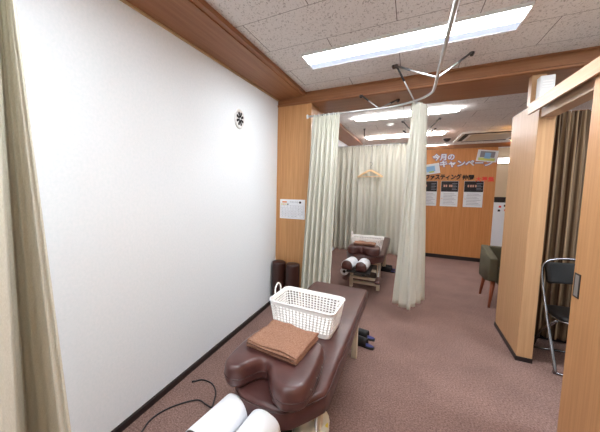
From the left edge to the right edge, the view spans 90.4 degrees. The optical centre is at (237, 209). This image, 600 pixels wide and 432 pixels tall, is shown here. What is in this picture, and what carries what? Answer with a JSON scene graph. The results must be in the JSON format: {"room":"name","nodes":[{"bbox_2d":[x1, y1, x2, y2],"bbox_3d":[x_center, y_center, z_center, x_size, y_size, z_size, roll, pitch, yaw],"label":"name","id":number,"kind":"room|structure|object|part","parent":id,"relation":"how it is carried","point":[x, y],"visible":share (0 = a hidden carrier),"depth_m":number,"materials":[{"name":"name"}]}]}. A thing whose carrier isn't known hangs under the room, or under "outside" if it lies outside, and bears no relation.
{"room":"massage clinic","nodes":[
{"label":"massage clinic","id":0,"kind":"room"},
{"bbox_2d":[16,0,347,431],"bbox_3d":[1.085,-0.201,4.813,0.100,2.580,12.800,3,6,30],"label":"wall","id":1,"kind":"structure","parent":0,"point":[159,211],"depth_m":1.81,"materials":[{"name":"white paint"}]},
{"bbox_2d":[111,301,270,431],"bbox_3d":[-0.787,1.337,1.643,0.018,0.042,5.035,3,6,30],"label":"baseboard","id":2,"kind":"structure","parent":1,"relation":"attached to","point":[171,385],"depth_m":2.22,"materials":[{"name":"black"}]},
{"bbox_2d":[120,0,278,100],"bbox_3d":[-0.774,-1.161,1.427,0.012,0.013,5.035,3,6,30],"label":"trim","id":3,"kind":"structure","parent":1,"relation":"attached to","point":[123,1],"depth_m":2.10,"materials":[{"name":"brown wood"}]},
{"bbox_2d":[126,0,305,99],"bbox_3d":[-0.641,-1.183,1.347,0.320,0.045,5.035,3,6,30],"label":"trim","id":4,"kind":"structure","parent":1,"relation":"attached to","point":[185,18],"depth_m":2.10,"materials":[{"name":"brown wood"}]},
{"bbox_2d":[234,109,244,128],"bbox_3d":[0.019,-0.874,2.804,0.020,0.188,0.188,3,6,30],"label":"air vent","id":5,"kind":"object","parent":1,"relation":"in","point":[239,120],"visible":1,"depth_m":2.79,"materials":[{"name":"white paint"}]},
{"bbox_2d":[339,123,363,145],"bbox_3d":[2.730,-1.657,7.039,0.350,0.045,6.900,3,6,30],"label":"trim","id":6,"kind":"structure","parent":1,"relation":"attached to","point":[345,136],"depth_m":6.46,"materials":[{"name":"brown wood"}]},
{"bbox_2d":[278,46,599,107],"bbox_3d":[2.286,-1.224,2.552,4.150,0.135,0.030,3,6,30],"label":"ceiling beam","id":7,"kind":"structure","parent":1,"relation":"attached to","point":[576,58],"depth_m":2.67,"materials":[{"name":"brown wood"}]},
{"bbox_2d":[313,67,582,113],"bbox_3d":[2.458,-1.248,2.842,4.150,0.135,0.647,3,6,30],"label":"trim","id":8,"kind":"structure","parent":1,"relation":"attached to","point":[515,84],"depth_m":3.00,"materials":[{"name":"brown wood"}]},
{"bbox_2d":[275,103,322,295],"bbox_3d":[0.824,-0.055,3.865,0.420,2.450,0.615,3,6,30],"label":"wall pillar","id":9,"kind":"structure","parent":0,"point":[294,129],"depth_m":3.57,"materials":[{"name":"brown wood"}]},
{"bbox_2d":[280,199,304,219],"bbox_3d":[0.669,-0.008,3.599,0.320,0.240,0.006,3,6,30],"label":"wall calendar","id":10,"kind":"object","parent":9,"relation":"attached to","point":[289,208],"visible":1,"depth_m":3.60,"materials":[{"name":"white paper"}]},
{"bbox_2d":[122,248,565,431],"bbox_3d":[2.909,1.238,3.858,4.350,0.100,12.800,3,6,30],"label":"floor","id":11,"kind":"structure","parent":0,"point":[442,363],"depth_m":2.33,"materials":[{"name":"carpet"}]},
{"bbox_2d":[141,379,215,431],"bbox_3d":[-0.422,1.337,1.815,0.288,0.015,0.905,3,6,30],"label":"power cable","id":12,"kind":"object","parent":11,"relation":"on","point":[203,402],"visible":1,"depth_m":1.99,"materials":[{"name":"black plastic"}]},
{"bbox_2d":[186,281,367,431],"bbox_3d":[0.467,1.063,1.945,0.498,0.550,2.043,3,6,30],"label":"table","id":13,"kind":"object","parent":11,"relation":"on","point":[251,408],"visible":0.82,"depth_m":1.34,"materials":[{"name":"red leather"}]},
{"bbox_2d":[224,330,324,412],"bbox_3d":[0.193,0.768,1.457,0.425,0.116,0.466,3,6,30],"label":"cushion","id":14,"kind":"object","parent":13,"relation":"on","point":[291,387],"visible":0.85,"depth_m":1.34,"materials":[{"name":"brown leather"}]},
{"bbox_2d":[246,319,318,364],"bbox_3d":[0.237,0.678,1.528,0.281,0.043,0.299,4,6,36],"label":"folded towel","id":15,"kind":"object","parent":14,"relation":"on","point":[289,343],"visible":1,"depth_m":1.49,"materials":[{"name":"brown fabric"}]},
{"bbox_2d":[269,282,344,338],"bbox_3d":[0.471,0.655,1.988,0.447,0.249,0.335,4,6,33],"label":"plastic basket","id":16,"kind":"object","parent":13,"relation":"on","point":[325,323],"visible":0.98,"depth_m":1.95,"materials":[{"name":"white plastic"}]},
{"bbox_2d":[293,412,329,431],"bbox_3d":[0.355,1.113,1.512,0.220,0.200,0.318,3,6,30],"label":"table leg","id":17,"kind":"object","parent":13,"relation":"on","point":[309,426],"visible":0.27,"depth_m":1.46,"materials":[{"name":"beige wood"}]},
{"bbox_3d":[0.406,1.182,1.494,0.044,0.390,0.050,3,6,30],"label":"leg","id":18,"kind":"part","parent":13,"relation":"part of","materials":[{"name":"beige"}]},
{"bbox_3d":[1.019,1.096,2.534,0.044,0.390,0.050,3,6,30],"label":"leg","id":19,"kind":"part","parent":13,"relation":"part of","materials":[{"name":"beige wood"}]},
{"bbox_2d":[272,260,285,305],"bbox_3d":[0.510,0.911,3.650,0.166,0.559,0.166,3,6,30],"label":"bolster","id":20,"kind":"object","parent":11,"relation":"on","point":[278,266],"visible":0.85,"depth_m":3.58,"materials":[{"name":"brown leather"}]},
{"bbox_2d":[285,262,299,303],"bbox_3d":[0.660,0.921,3.540,0.166,0.559,0.166,3,6,30],"label":"bolster","id":21,"kind":"object","parent":11,"relation":"on","point":[292,268],"visible":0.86,"depth_m":3.46,"materials":[{"name":"brown leather"}]},
{"bbox_2d":[341,237,389,290],"bbox_3d":[2.061,0.842,4.601,0.498,0.550,2.043,3,6,30],"label":"table","id":22,"kind":"object","parent":11,"relation":"on","point":[365,267],"visible":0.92,"depth_m":3.97,"materials":[{"name":"brown leather"}]},
{"bbox_2d":[340,268,348,274],"bbox_3d":[1.528,0.821,4.104,0.104,0.115,0.332,3,6,30],"label":"paper roll","id":23,"kind":"object","parent":22,"relation":"on","point":[343,271],"visible":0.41,"depth_m":3.97,"materials":[{"name":"white paper"}]},
{"bbox_3d":[1.689,0.944,4.332,0.044,0.390,0.050,3,6,30],"label":"leg","id":24,"kind":"part","parent":22,"relation":"part of","materials":[{"name":"beige wood"}]},
{"bbox_2d":[347,243,380,256],"bbox_3d":[1.759,0.556,4.066,0.425,0.104,0.326,3,6,30],"label":"cushion","id":25,"kind":"object","parent":22,"relation":"on","point":[372,251],"visible":0.95,"depth_m":4.00,"materials":[{"name":"red leather"}]},
{"bbox_2d":[353,240,375,246],"bbox_3d":[1.804,0.475,4.143,0.286,0.035,0.222,3,6,27],"label":"folded towel","id":26,"kind":"object","parent":25,"relation":"on","point":[363,243],"visible":1,"depth_m":4.10,"materials":[{"name":"brown fabric"}]},
{"bbox_2d":[351,231,383,249],"bbox_3d":[1.938,0.457,4.365,0.447,0.249,0.335,3,6,29],"label":"plastic basket","id":27,"kind":"object","parent":22,"relation":"on","point":[360,237],"visible":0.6,"depth_m":4.33,"materials":[{"name":"white plastic"}]},
{"bbox_2d":[353,262,382,277],"bbox_3d":[2.158,0.953,4.777,0.330,0.020,1.200,3,6,30],"label":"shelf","id":28,"kind":"object","parent":22,"relation":"attached to","point":[372,275],"depth_m":4.39,"materials":[{"name":"beige wood"}]},
{"bbox_3d":[2.131,0.611,4.698,0.490,0.105,1.765,3,6,30],"label":"mattress","id":29,"kind":"part","parent":22,"relation":"part of","materials":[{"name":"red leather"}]},
{"bbox_3d":[2.000,0.961,4.150,0.044,0.390,0.050,3,6,30],"label":"leg","id":30,"kind":"part","parent":22,"relation":"part of","materials":[{"name":"beige wood"}]},
{"bbox_2d":[358,335,373,349],"bbox_3d":[1.150,1.230,2.753,0.260,0.086,0.101,5,7,44],"label":"slipper","id":31,"kind":"object","parent":11,"relation":"on","point":[362,341],"visible":0.57,"depth_m":2.70,"materials":[{"name":"black plastic"}]},
{"bbox_2d":[358,327,374,341],"bbox_3d":[1.223,1.218,2.895,0.260,0.086,0.101,5,7,41],"label":"slipper","id":32,"kind":"object","parent":11,"relation":"on","point":[362,332],"visible":0.48,"depth_m":2.85,"materials":[{"name":"blue"}]},
{"bbox_2d":[380,266,395,272],"bbox_3d":[2.613,1.036,5.087,0.101,0.086,0.260,-4,7,-42],"label":"slipper","id":33,"kind":"object","parent":11,"relation":"on","point":[385,269],"visible":0.93,"depth_m":5.06,"materials":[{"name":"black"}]},
{"bbox_2d":[479,245,501,307],"bbox_3d":[3.503,0.860,3.657,0.660,0.701,0.590,3,6,30],"label":"armchair","id":34,"kind":"object","parent":11,"relation":"on","point":[490,256],"visible":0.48,"depth_m":3.69,"materials":[{"name":"green fabric"}]},
{"bbox_3d":[3.381,1.010,4.026,0.046,0.336,0.095,0,5,-6],"label":"leg","id":35,"kind":"part","parent":34,"relation":"part of","materials":[{"name":"brown wood"}]},
{"bbox_3d":[3.251,0.705,3.786,0.080,0.418,0.579,3,6,30],"label":"arm panel","id":36,"kind":"part","parent":34,"relation":"part of","materials":[{"name":"green fabric"}]},
{"bbox_3d":[3.139,1.044,3.615,0.095,0.336,0.046,-2,5,-23],"label":"leg","id":37,"kind":"part","parent":34,"relation":"part of","materials":[{"name":"brown wood"}]},
{"bbox_3d":[3.621,0.677,3.841,0.500,0.350,0.128,3,6,30],"label":"backrest","id":38,"kind":"part","parent":34,"relation":"part of","materials":[{"name":"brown fabric"}]},
{"bbox_3d":[3.486,0.846,3.626,0.500,0.130,0.520,3,6,30],"label":"seat","id":39,"kind":"part","parent":34,"relation":"part of","materials":[{"name":"green fabric"}]},
{"bbox_2d":[490,197,505,245],"bbox_3d":[4.863,0.415,5.385,0.320,1.300,0.140,3,6,30],"label":"banner stand","id":40,"kind":"object","parent":11,"relation":"on","point":[499,202],"visible":0.32,"depth_m":5.38,"materials":[{"name":"white paper"}]},
{"bbox_2d":[533,258,575,376],"bbox_3d":[2.827,0.875,2.398,0.464,0.881,0.480,3,5,25],"label":"folding chair","id":41,"kind":"object","parent":11,"relation":"on","point":[555,272],"visible":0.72,"depth_m":2.51,"materials":[{"name":"silver metal"}]},
{"bbox_3d":[2.681,1.091,2.558,0.020,0.400,0.345,3,5,25],"label":"leg","id":42,"kind":"part","parent":41,"relation":"part of","materials":[{"name":"silver metal"}]},
{"bbox_3d":[2.823,0.876,2.390,0.370,0.045,0.340,3,5,25],"label":"seat","id":43,"kind":"part","parent":41,"relation":"part of","materials":[{"name":"black plastic"}]},
{"bbox_2d":[205,0,599,147],"bbox_3d":[2.926,-1.432,3.626,4.350,0.100,12.800,3,6,30],"label":"ceiling","id":44,"kind":"structure","parent":0,"point":[283,30],"depth_m":2.18,"materials":[{"name":"white tile"}]},
{"bbox_2d":[338,129,406,147],"bbox_3d":[2.538,-1.385,5.546,1.550,0.330,0.036,3,6,30],"label":"rail","id":45,"kind":"object","parent":44,"relation":"hanging from","point":[364,129],"visible":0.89,"depth_m":5.59,"materials":[{"name":"grey metal"}]},
{"bbox_2d":[332,143,407,254],"bbox_3d":[2.560,-0.212,5.630,1.523,2.078,0.150,3,6,30],"label":"curtain","id":46,"kind":"object","parent":45,"relation":"hanging from","point":[372,206],"visible":0.62,"depth_m":5.62,"materials":[{"name":"white fabric"}]},
{"bbox_2d":[357,151,382,177],"bbox_3d":[2.522,-0.912,5.526,0.453,0.612,0.123,3,6,30],"label":"clothes hanger","id":47,"kind":"object","parent":45,"relation":"hanging from","point":[367,171],"visible":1,"depth_m":5.50,"materials":[{"name":"brown wood"}]},
{"bbox_2d":[355,112,410,120],"bbox_3d":[2.194,-1.433,4.436,0.749,0.046,0.277,3,6,30],"label":"tube light","id":48,"kind":"object","parent":44,"relation":"attached to","point":[409,113],"depth_m":4.46,"materials":[{"name":"white paint"}]},
{"bbox_2d":[367,134,408,139],"bbox_3d":[3.217,-1.587,6.271,0.787,0.046,0.371,3,6,30],"label":"tube light","id":49,"kind":"object","parent":44,"relation":"attached to","point":[400,136],"depth_m":6.34,"materials":[{"name":"white paint"}]},
{"bbox_2d":[306,0,474,118],"bbox_3d":[0.285,-1.001,1.016,1.430,0.350,5.358,3,6,30],"label":"rail","id":50,"kind":"object","parent":44,"relation":"attached to","point":[456,2],"visible":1,"depth_m":2.29,"materials":[{"name":"grey metal"}]},
{"bbox_2d":[300,112,339,295],"bbox_3d":[0.889,0.053,3.217,0.357,2.208,0.176,3,6,30],"label":"curtain","id":51,"kind":"object","parent":50,"relation":"hanging from","point":[319,222],"visible":0.91,"depth_m":3.21,"materials":[{"name":"white fabric"}]},
{"bbox_3d":[1.509,-1.143,2.629,0.186,0.326,0.013,1,5,7],"label":"support rod","id":52,"kind":"part","parent":50,"relation":"part of","materials":[{"name":"grey metal"}]},
{"bbox_3d":[1.409,-1.119,2.346,0.013,0.332,0.609,0,5,0],"label":"support rod","id":53,"kind":"part","parent":50,"relation":"part of","materials":[{"name":"grey metal"}]},
{"bbox_3d":[1.655,-1.106,2.215,0.584,0.331,0.013,-3,6,-34],"label":"support rod","id":54,"kind":"part","parent":50,"relation":"part of","materials":[{"name":"grey metal"}]},
{"bbox_2d":[301,1,534,69],"bbox_3d":[1.214,-1.257,2.197,1.405,0.022,0.325,3,6,30],"label":"recessed light","id":55,"kind":"object","parent":44,"relation":"in","point":[507,19],"visible":1,"depth_m":2.10,"materials":[{"name":"white paint"}]},
{"bbox_2d":[401,101,440,136],"bbox_3d":[2.732,-1.281,4.339,0.557,0.335,4.133,3,6,30],"label":"rail","id":56,"kind":"object","parent":44,"relation":"attached to","point":[417,102],"visible":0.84,"depth_m":4.88,"materials":[{"name":"grey metal"}]},
{"bbox_2d":[392,102,427,309],"bbox_3d":[1.832,0.005,3.090,0.255,2.077,0.799,5,7,42],"label":"curtain","id":57,"kind":"object","parent":56,"relation":"hanging from","point":[409,283],"visible":0.99,"depth_m":2.96,"materials":[{"name":"white fabric"}]},
{"bbox_2d":[427,132,444,135],"bbox_3d":[3.966,-1.545,5.839,0.291,0.046,0.373,3,6,30],"label":"tube light","id":58,"kind":"object","parent":44,"relation":"attached to","point":[436,133],"depth_m":5.91,"materials":[{"name":"white paint"}]},
{"bbox_2d":[428,107,459,114],"bbox_3d":[2.856,-1.396,4.048,0.360,0.046,0.276,3,6,30],"label":"tube light","id":59,"kind":"object","parent":44,"relation":"attached to","point":[447,110],"depth_m":4.09,"materials":[{"name":"white paint"}]},
{"bbox_2d":[442,137,451,141],"bbox_3d":[4.745,-1.586,6.614,0.180,0.088,0.180,3,6,30],"label":"security camera","id":60,"kind":"object","parent":44,"relation":"attached to","point":[447,139],"visible":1,"depth_m":6.57,"materials":[{"name":"black plastic"}]},
{"bbox_2d":[453,129,511,142],"bbox_3d":[5.383,-1.573,6.239,1.120,0.040,1.460,3,6,30],"label":"air conditioner","id":61,"kind":"object","parent":44,"relation":"attached to","point":[505,134],"visible":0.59,"depth_m":6.13,"materials":[{"name":"white paint"}]},
{"bbox_2d":[465,132,511,140],"bbox_3d":[5.383,-1.560,6.240,0.720,0.012,0.940,3,6,30],"label":"grille","id":62,"kind":"object","parent":61,"relation":"attached to","point":[491,136],"depth_m":6.16,"materials":[{"name":"beige"}]},
{"bbox_3d":[-1.037,-0.911,-0.157,0.036,0.331,1.990,3,6,30],"label":"rail","id":63,"kind":"object","parent":44,"relation":"hanging from","visible":0},
{"bbox_2d":[0,0,70,431],"bbox_3d":[-0.675,0.249,0.563,0.280,2.158,0.818,1,5,10],"label":"curtain","id":64,"kind":"object","parent":63,"relation":"hanging from","point":[33,397],"visible":1,"depth_m":0.81,"materials":[{"name":"beige fabric"}]},
{"bbox_2d":[425,147,497,257],"bbox_3d":[3.702,-0.149,6.359,2.860,2.240,0.100,3,6,30],"label":"wall partition","id":65,"kind":"structure","parent":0,"point":[459,230],"depth_m":5.85,"materials":[{"name":"orange wood"}]},
{"bbox_2d":[426,181,437,205],"bbox_3d":[3.995,-0.344,6.108,0.289,0.515,0.006,3,6,30],"label":"poster","id":66,"kind":"object","parent":65,"relation":"attached to","point":[431,186],"visible":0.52,"depth_m":6.08,"materials":[{"name":"white paper"}]},
{"bbox_2d":[426,163,439,174],"bbox_3d":[4.029,-0.847,6.045,0.290,0.249,0.008,3,6,30],"label":"picture card","id":67,"kind":"object","parent":65,"relation":"attached to","point":[434,168],"visible":0.88,"depth_m":6.04,"materials":[{"name":"white paper"}]},
{"bbox_2d":[426,166,434,171],"bbox_3d":[4.006,-0.847,6.056,0.150,0.115,0.002,-7,0,31],"label":"print","id":68,"kind":"object","parent":67,"relation":"attached to","point":[428,168],"depth_m":6.06,"materials":[{"name":"blue paper"}]},
{"bbox_2d":[426,174,459,179],"bbox_3d":[4.196,-0.672,5.961,0.606,0.118,0.002,3,6,30],"label":"lettering","id":69,"kind":"object","parent":65,"relation":"attached to","point":[442,176],"depth_m":5.97,"materials":[{"name":"black"}]},
{"bbox_2d":[432,154,454,160],"bbox_3d":[4.184,-1.072,5.936,0.387,0.158,0.004,3,6,30],"label":"lettering","id":70,"kind":"object","parent":65,"relation":"attached to","point":[444,157],"depth_m":5.93,"materials":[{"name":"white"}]},
{"bbox_2d":[440,181,458,206],"bbox_3d":[4.299,-0.326,5.931,0.291,0.515,0.006,3,6,30],"label":"poster","id":71,"kind":"object","parent":65,"relation":"attached to","point":[449,189],"visible":1,"depth_m":5.93,"materials":[{"name":"white paper"}]},
{"bbox_2d":[425,253,479,261],"bbox_3d":[3.667,0.933,6.405,2.860,0.075,0.012,3,6,30],"label":"baseboard","id":72,"kind":"structure","parent":65,"relation":"attached to","point":[426,254],"depth_m":5.96,"materials":[{"name":"black"}]},
{"bbox_2d":[439,160,492,166],"bbox_3d":[4.501,-0.917,5.762,0.856,0.151,0.004,3,6,30],"label":"lettering","id":73,"kind":"object","parent":65,"relation":"attached to","point":[443,163],"depth_m":5.79,"materials":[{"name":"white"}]},
{"bbox_2d":[462,175,473,179],"bbox_3d":[4.546,-0.640,5.757,0.187,0.108,0.002,3,6,30],"label":"lettering","id":74,"kind":"object","parent":65,"relation":"attached to","point":[470,176],"depth_m":5.75,"materials":[{"name":"black"}]},
{"bbox_2d":[427,142,510,149],"bbox_3d":[4.007,-1.285,6.085,3.550,0.075,0.150,3,6,30],"label":"trim","id":75,"kind":"structure","parent":65,"relation":"on","point":[500,144],"depth_m":5.69,"materials":[{"name":"brown wood"}]},
{"bbox_2d":[463,181,483,207],"bbox_3d":[4.631,-0.307,5.737,0.303,0.515,0.006,3,6,30],"label":"poster","id":76,"kind":"object","parent":65,"relation":"attached to","point":[473,190],"visible":1,"depth_m":5.74,"materials":[{"name":"white paper"}]},
{"bbox_2d":[476,177,493,181],"bbox_3d":[4.769,-0.589,5.630,0.282,0.098,0.002,3,6,30],"label":"lettering","id":77,"kind":"object","parent":65,"relation":"attached to","point":[478,178],"depth_m":5.62,"materials":[{"name":"red"}]},
{"bbox_2d":[476,149,498,161],"bbox_3d":[4.780,-1.034,5.587,0.336,0.258,0.008,3,6,30],"label":"picture card","id":78,"kind":"object","parent":65,"relation":"attached to","point":[482,155],"visible":1,"depth_m":5.58,"materials":[{"name":"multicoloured paper"}]},
{"bbox_2d":[478,157,494,160],"bbox_3d":[4.771,-0.970,5.595,0.250,0.050,0.002,12,10,29],"label":"print","id":79,"kind":"object","parent":78,"relation":"attached to","point":[479,158],"depth_m":5.59,"materials":[{"name":"yellow paper"}]},
{"bbox_2d":[484,153,490,158],"bbox_3d":[4.783,-1.037,5.581,0.090,0.110,0.001,12,10,29],"label":"print","id":80,"kind":"object","parent":78,"relation":"attached to","point":[486,155],"depth_m":5.58,"materials":[{"name":"blue paper"}]},
{"bbox_2d":[480,151,495,157],"bbox_3d":[4.782,-1.060,5.581,0.220,0.115,0.002,12,10,29],"label":"print","id":81,"kind":"object","parent":78,"relation":"on","point":[483,154],"depth_m":5.58,"materials":[{"name":"grey"}]},
{"bbox_2d":[494,147,509,196],"bbox_3d":[6.133,-0.552,9.199,4.150,2.580,0.100,3,6,30],"label":"wall","id":82,"kind":"structure","parent":0,"point":[502,169],"depth_m":8.29,"materials":[{"name":"beige"}]},
{"bbox_2d":[497,158,508,163],"bbox_3d":[7.513,-1.379,8.195,0.320,0.160,0.090,3,6,30],"label":"wall lamp","id":83,"kind":"object","parent":82,"relation":"attached to","point":[499,160],"visible":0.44,"depth_m":8.19,"materials":[{"name":"white"}]},
{"bbox_2d":[495,108,555,358],"bbox_3d":[2.647,0.183,2.721,0.100,2.197,0.730,3,6,30],"label":"wall","id":84,"kind":"structure","parent":0,"point":[532,135],"depth_m":2.51,"materials":[{"name":"brown wood"}]},
{"bbox_2d":[494,322,531,363],"bbox_3d":[2.635,1.258,2.813,0.108,0.038,0.738,3,6,30],"label":"baseboard","id":85,"kind":"structure","parent":84,"relation":"attached to","point":[518,358],"depth_m":2.62,"materials":[{"name":"black"}]},
{"bbox_2d":[527,73,546,106],"bbox_3d":[2.578,-1.027,2.515,0.090,0.248,0.080,3,6,30],"label":"trim","id":86,"kind":"structure","parent":84,"relation":"attached to","point":[533,79],"depth_m":2.50,"materials":[{"name":"brown wood"}]},
{"bbox_2d":[535,74,555,99],"bbox_3d":[2.541,-0.996,2.409,0.090,0.205,0.092,3,6,30],"label":"wall speaker","id":87,"kind":"object","parent":84,"relation":"on","point":[545,83],"visible":0.56,"depth_m":2.38,"materials":[{"name":"white paint"}]},
{"bbox_2d":[542,79,553,94],"bbox_3d":[2.519,-0.987,2.372,0.060,0.132,0.004,3,6,30],"label":"grille","id":88,"kind":"object","parent":87,"relation":"attached to","point":[547,84],"depth_m":2.37,"materials":[{"name":"white plastic"}]},
{"bbox_2d":[528,56,599,114],"bbox_3d":[1.637,-0.717,1.047,0.062,0.084,3.160,3,6,30],"label":"trim","id":89,"kind":"structure","parent":84,"relation":"attached to","point":[592,69],"depth_m":1.81,"materials":[{"name":"brown wood"}]},
{"bbox_2d":[540,77,594,116],"bbox_3d":[1.688,-0.694,0.984,0.090,0.128,3.100,3,6,30],"label":"trim","id":90,"kind":"structure","parent":84,"relation":"attached to","point":[583,93],"depth_m":1.94,"materials":[{"name":"brown wood"}]},
{"bbox_2d":[557,74,599,431],"bbox_3d":[1.531,0.347,0.960,0.030,2.138,1.650,3,6,30],"label":"door","id":91,"kind":"structure","parent":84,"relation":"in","point":[579,409],"depth_m":1.56,"materials":[{"name":"brown wood"}]},
{"bbox_3d":[1.911,0.427,1.644,0.004,0.137,0.064,3,6,30],"label":"handle","id":92,"kind":"part","parent":91,"relation":"part of","materials":[{"name":"grey metal"}]},
{"bbox_2d":[535,108,591,340],"bbox_3d":[3.494,0.193,2.425,1.602,2.138,0.076,3,6,30],"label":"curtain","id":93,"kind":"object","parent":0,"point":[572,128],"visible":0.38,"depth_m":2.69,"materials":[{"name":"brown fabric"}]},
{"bbox_3d":[3.595,0.205,2.530,1.730,2.197,0.100,3,6,30],"label":"wall","id":94,"kind":"structure","parent":0,"visible":0},
{"bbox_2d":[534,335,566,342],"bbox_3d":[3.557,1.259,2.568,1.730,0.090,0.025,3,6,30],"label":"baseboard","id":95,"kind":"structure","parent":94,"relation":"attached to","point":[541,336],"depth_m":2.83,"materials":[{"name":"black"}]}
]}

